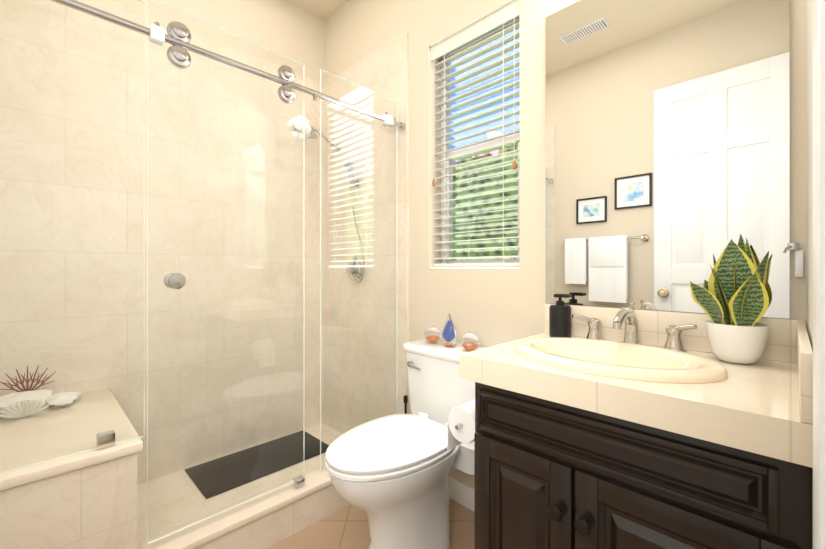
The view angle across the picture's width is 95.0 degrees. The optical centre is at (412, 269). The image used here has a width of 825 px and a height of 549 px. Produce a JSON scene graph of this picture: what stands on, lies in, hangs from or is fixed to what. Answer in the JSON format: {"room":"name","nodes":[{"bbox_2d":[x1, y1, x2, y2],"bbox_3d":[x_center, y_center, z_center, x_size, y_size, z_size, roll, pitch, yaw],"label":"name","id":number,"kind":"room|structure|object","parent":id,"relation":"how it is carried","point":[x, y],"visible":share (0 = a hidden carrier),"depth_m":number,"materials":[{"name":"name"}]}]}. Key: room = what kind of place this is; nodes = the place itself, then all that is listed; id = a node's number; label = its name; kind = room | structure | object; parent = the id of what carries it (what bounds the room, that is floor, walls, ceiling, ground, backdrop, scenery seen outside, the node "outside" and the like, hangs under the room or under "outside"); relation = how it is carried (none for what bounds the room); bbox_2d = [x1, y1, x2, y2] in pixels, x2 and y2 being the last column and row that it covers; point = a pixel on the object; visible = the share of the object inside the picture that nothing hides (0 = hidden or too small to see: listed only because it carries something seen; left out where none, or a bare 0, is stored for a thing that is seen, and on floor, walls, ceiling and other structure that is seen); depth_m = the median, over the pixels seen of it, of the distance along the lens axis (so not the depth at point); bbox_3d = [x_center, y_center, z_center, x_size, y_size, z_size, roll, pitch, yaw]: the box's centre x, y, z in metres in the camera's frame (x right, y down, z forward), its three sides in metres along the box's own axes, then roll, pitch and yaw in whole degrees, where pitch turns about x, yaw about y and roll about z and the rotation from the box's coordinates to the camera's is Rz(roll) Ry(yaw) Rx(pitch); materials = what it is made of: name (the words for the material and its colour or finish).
{"room":"bathroom","nodes":[
{"label":"bathroom","id":0,"kind":"room"},
{"bbox_2d":[112,0,323,83],"bbox_3d":[-1.329,-0.315,2.072,0.150,2.870,2.150,0,0,45],"label":"wall","id":1,"kind":"structure","parent":0,"point":[285,28],"depth_m":2.35,"materials":[{"name":"beige paint"}]},
{"bbox_2d":[0,0,323,484],"bbox_3d":[-1.272,-0.090,2.014,0.012,2.420,1.850,0,0,45],"label":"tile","id":2,"kind":"structure","parent":1,"relation":"attached to","point":[312,276],"depth_m":1.96,"materials":[{"name":"tile"}]},
{"bbox_2d":[284,0,349,21],"bbox_3d":[-0.442,-1.800,1.184,2.760,0.100,2.250,0,0,45],"label":"ceiling","id":3,"kind":"structure","parent":0,"point":[324,10],"depth_m":2.52,"materials":[{"name":"beige paint"}]},
{"bbox_2d":[267,499,473,548],"bbox_3d":[-0.442,1.170,1.184,2.760,0.100,2.250,0,0,45],"label":"floor","id":4,"kind":"structure","parent":0,"point":[346,527],"depth_m":1.61,"materials":[{"name":"tile"}]},
{"bbox_2d":[0,388,142,548],"bbox_3d":[-1.401,0.845,1.307,0.806,0.550,0.643,0,0,45],"label":"shower bench","id":5,"kind":"object","parent":4,"relation":"on","point":[86,500],"depth_m":1.18,"materials":[{"name":"stone"}]},
{"bbox_2d":[0,365,81,417],"bbox_3d":[-1.554,0.482,1.504,0.214,0.174,0.365,0,0,45],"label":"decor","id":6,"kind":"object","parent":5,"relation":"on","point":[39,397],"depth_m":1.52,"materials":[{"name":"white"}]},
{"bbox_2d":[137,423,342,542],"bbox_3d":[-0.794,1.100,1.981,0.712,0.040,1.198,0,0,45],"label":"shower floor","id":7,"kind":"structure","parent":4,"relation":"on","point":[312,463],"depth_m":1.81,"materials":[{"name":"tile"}]},
{"bbox_2d":[185,430,328,498],"bbox_3d":[-0.849,1.075,2.150,0.360,0.008,0.700,0,0,45],"label":"mat","id":8,"kind":"object","parent":7,"relation":"on","point":[312,446],"visible":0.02,"depth_m":2.09,"materials":[{"name":"black rubber"}]},
{"bbox_2d":[137,465,349,548],"bbox_3d":[-0.501,1.038,1.687,0.138,0.165,1.198,0,0,45],"label":"shower curb","id":9,"kind":"structure","parent":4,"relation":"on","point":[270,519],"depth_m":1.52,"materials":[{"name":"stone"}]},
{"bbox_2d":[0,0,404,543],"bbox_3d":[-0.711,0.007,1.454,0.081,1.894,1.824,0,0,45],"label":"enclosure","id":10,"kind":"object","parent":9,"relation":"on","point":[178,37],"visible":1,"depth_m":1.37,"materials":[{"name":"clear glass"}]},
{"bbox_2d":[325,339,484,548],"bbox_3d":[0.010,0.735,1.495,0.525,0.770,0.772,0,0,45],"label":"toilet","id":11,"kind":"object","parent":4,"relation":"on","point":[389,475],"visible":0.85,"depth_m":1.37,"materials":[{"name":"white ceramic"}]},
{"bbox_2d":[424,326,440,342],"bbox_3d":[0.096,0.309,1.792,0.080,0.080,0.079,0,0,45],"label":"figurine","id":12,"kind":"object","parent":11,"relation":"on","point":[432,334],"visible":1,"depth_m":1.76,"materials":[{"name":"clear glass"}]},
{"bbox_2d":[441,314,456,346],"bbox_3d":[0.166,0.274,1.715,0.088,0.151,0.048,0,0,45],"label":"figurine","id":13,"kind":"object","parent":11,"relation":"on","point":[449,336],"visible":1,"depth_m":1.70,"materials":[{"name":"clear glass"}]},
{"bbox_2d":[461,332,478,350],"bbox_3d":[0.247,0.309,1.626,0.080,0.080,0.079,0,0,45],"label":"figurine","id":14,"kind":"object","parent":11,"relation":"on","point":[469,341],"visible":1,"depth_m":1.60,"materials":[{"name":"clear glass"}]},
{"bbox_2d":[404,395,407,413],"bbox_3d":[-0.035,0.882,1.944,0.094,0.475,0.094,0,0,45],"label":"toilet brush","id":15,"kind":"object","parent":4,"relation":"on","point":[405,403],"visible":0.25,"depth_m":1.94,"materials":[{"name":"black plastic"}]},
{"bbox_2d":[447,302,812,548],"bbox_3d":[0.543,0.612,1.090,0.825,1.016,0.583,0,0,45],"label":"vanity cabinet","id":16,"kind":"object","parent":4,"relation":"on","point":[615,428],"visible":1,"depth_m":0.86,"materials":[{"name":"brown wood"}]},
{"bbox_2d":[459,303,812,468],"bbox_3d":[0.589,0.227,1.059,0.716,0.184,0.561,0,0,45],"label":"countertop","id":17,"kind":"structure","parent":16,"relation":"on","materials":[{"name":"tile"}]},
{"bbox_2d":[549,294,571,337],"bbox_3d":[0.549,0.170,1.403,0.078,0.159,0.076,0,0,45],"label":"soap dispenser","id":18,"kind":"object","parent":17,"relation":"on","point":[560,318],"visible":0.98,"depth_m":1.37,"materials":[{"name":"black plastic"}]},
{"bbox_2d":[514,337,727,410],"bbox_3d":[0.542,0.301,1.058,0.524,0.147,0.390,0,0,45],"label":"sink","id":19,"kind":"object","parent":17,"relation":"in","point":[661,368],"depth_m":0.99,"materials":[{"name":"beige ceramic"}]},
{"bbox_2d":[572,302,697,354],"bbox_3d":[0.667,0.177,1.183,0.355,0.145,0.191,0,0,45],"label":"faucet","id":20,"kind":"object","parent":17,"relation":"on","point":[594,342],"depth_m":1.17,"materials":[{"name":"silver metal"}]},
{"bbox_2d":[690,234,768,363],"bbox_3d":[0.864,0.074,1.035,0.164,0.349,0.137,0,0,45],"label":"potted plant","id":21,"kind":"object","parent":17,"relation":"on","point":[733,302],"visible":1,"depth_m":0.99,"materials":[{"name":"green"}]},
{"bbox_2d":[324,0,806,487],"bbox_3d":[0.265,-0.315,1.891,2.360,2.870,0.150,0,0,45],"label":"wall","id":22,"kind":"structure","parent":0,"point":[488,308],"depth_m":1.76,"materials":[{"name":"beige paint"}]},
{"bbox_2d":[324,32,408,433],"bbox_3d":[-0.322,-0.090,2.364,0.837,2.420,0.012,0,0,45],"label":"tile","id":23,"kind":"structure","parent":22,"relation":"attached to","point":[383,70],"depth_m":2.31,"materials":[{"name":"tile"}]},
{"bbox_2d":[287,116,364,282],"bbox_3d":[-0.531,-0.421,2.308,0.374,1.014,0.369,0,0,45],"label":"shower head","id":24,"kind":"object","parent":23,"relation":"attached to","point":[310,133],"visible":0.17,"depth_m":2.34},
{"bbox_2d":[450,477,473,510],"bbox_3d":[0.247,1.070,1.794,0.786,0.100,0.013,0,0,45],"label":"baseboard","id":25,"kind":"structure","parent":22,"relation":"attached to","point":[461,493],"depth_m":1.78,"materials":[{"name":"white"}]},
{"bbox_2d":[430,18,519,268],"bbox_3d":[0.323,-0.580,1.836,0.518,1.158,0.145,0,0,45],"label":"window","id":26,"kind":"structure","parent":22,"relation":"in","point":[449,221],"depth_m":1.94,"materials":[{"name":"white"}]},
{"bbox_2d":[431,0,519,266],"bbox_3d":[0.293,-0.586,1.806,0.512,1.144,0.072,0,0,45],"label":"window blinds","id":27,"kind":"object","parent":26,"relation":"attached to","point":[499,18],"visible":0.88,"depth_m":1.78,"materials":[{"name":"beige plastic"}]},
{"bbox_2d":[546,0,802,318],"bbox_3d":[0.779,-0.436,1.250,0.714,1.138,0.026,0,0,45],"label":"vanity mirror","id":28,"kind":"object","parent":22,"relation":"attached to","point":[667,149],"visible":1,"depth_m":1.22,"materials":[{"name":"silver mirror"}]},
{"bbox_2d":[807,0,812,350],"bbox_3d":[0.498,-0.315,0.350,0.150,2.870,2.000,0,0,45],"label":"wall","id":29,"kind":"structure","parent":0,"point":[810,168],"depth_m":0.81,"materials":[{"name":"white paint"}]},
{"bbox_2d":[813,0,824,548],"bbox_3d":[0.029,-0.155,0.000,0.017,2.550,0.810,0,0,45],"label":"door frame","id":30,"kind":"structure","parent":29,"relation":"attached to","point":[818,274],"depth_m":0.24,"materials":[{"name":"white wood"}]},
{"label":"outside","id":31,"kind":"structure","parent":0,"visible":0},
{"bbox_3d":[3.200,1.245,4.614,10.000,0.150,7.850,0,0,45],"label":"ground","id":32,"kind":"structure","parent":31,"visible":0},
{"bbox_2d":[447,131,519,269],"bbox_3d":[1.540,-0.001,2.954,6.000,2.243,1.345,0,0,45],"label":"hedge","id":33,"kind":"object","parent":32,"relation":"on","point":[497,223],"depth_m":3.07,"materials":[{"name":"green plant"}]}
]}

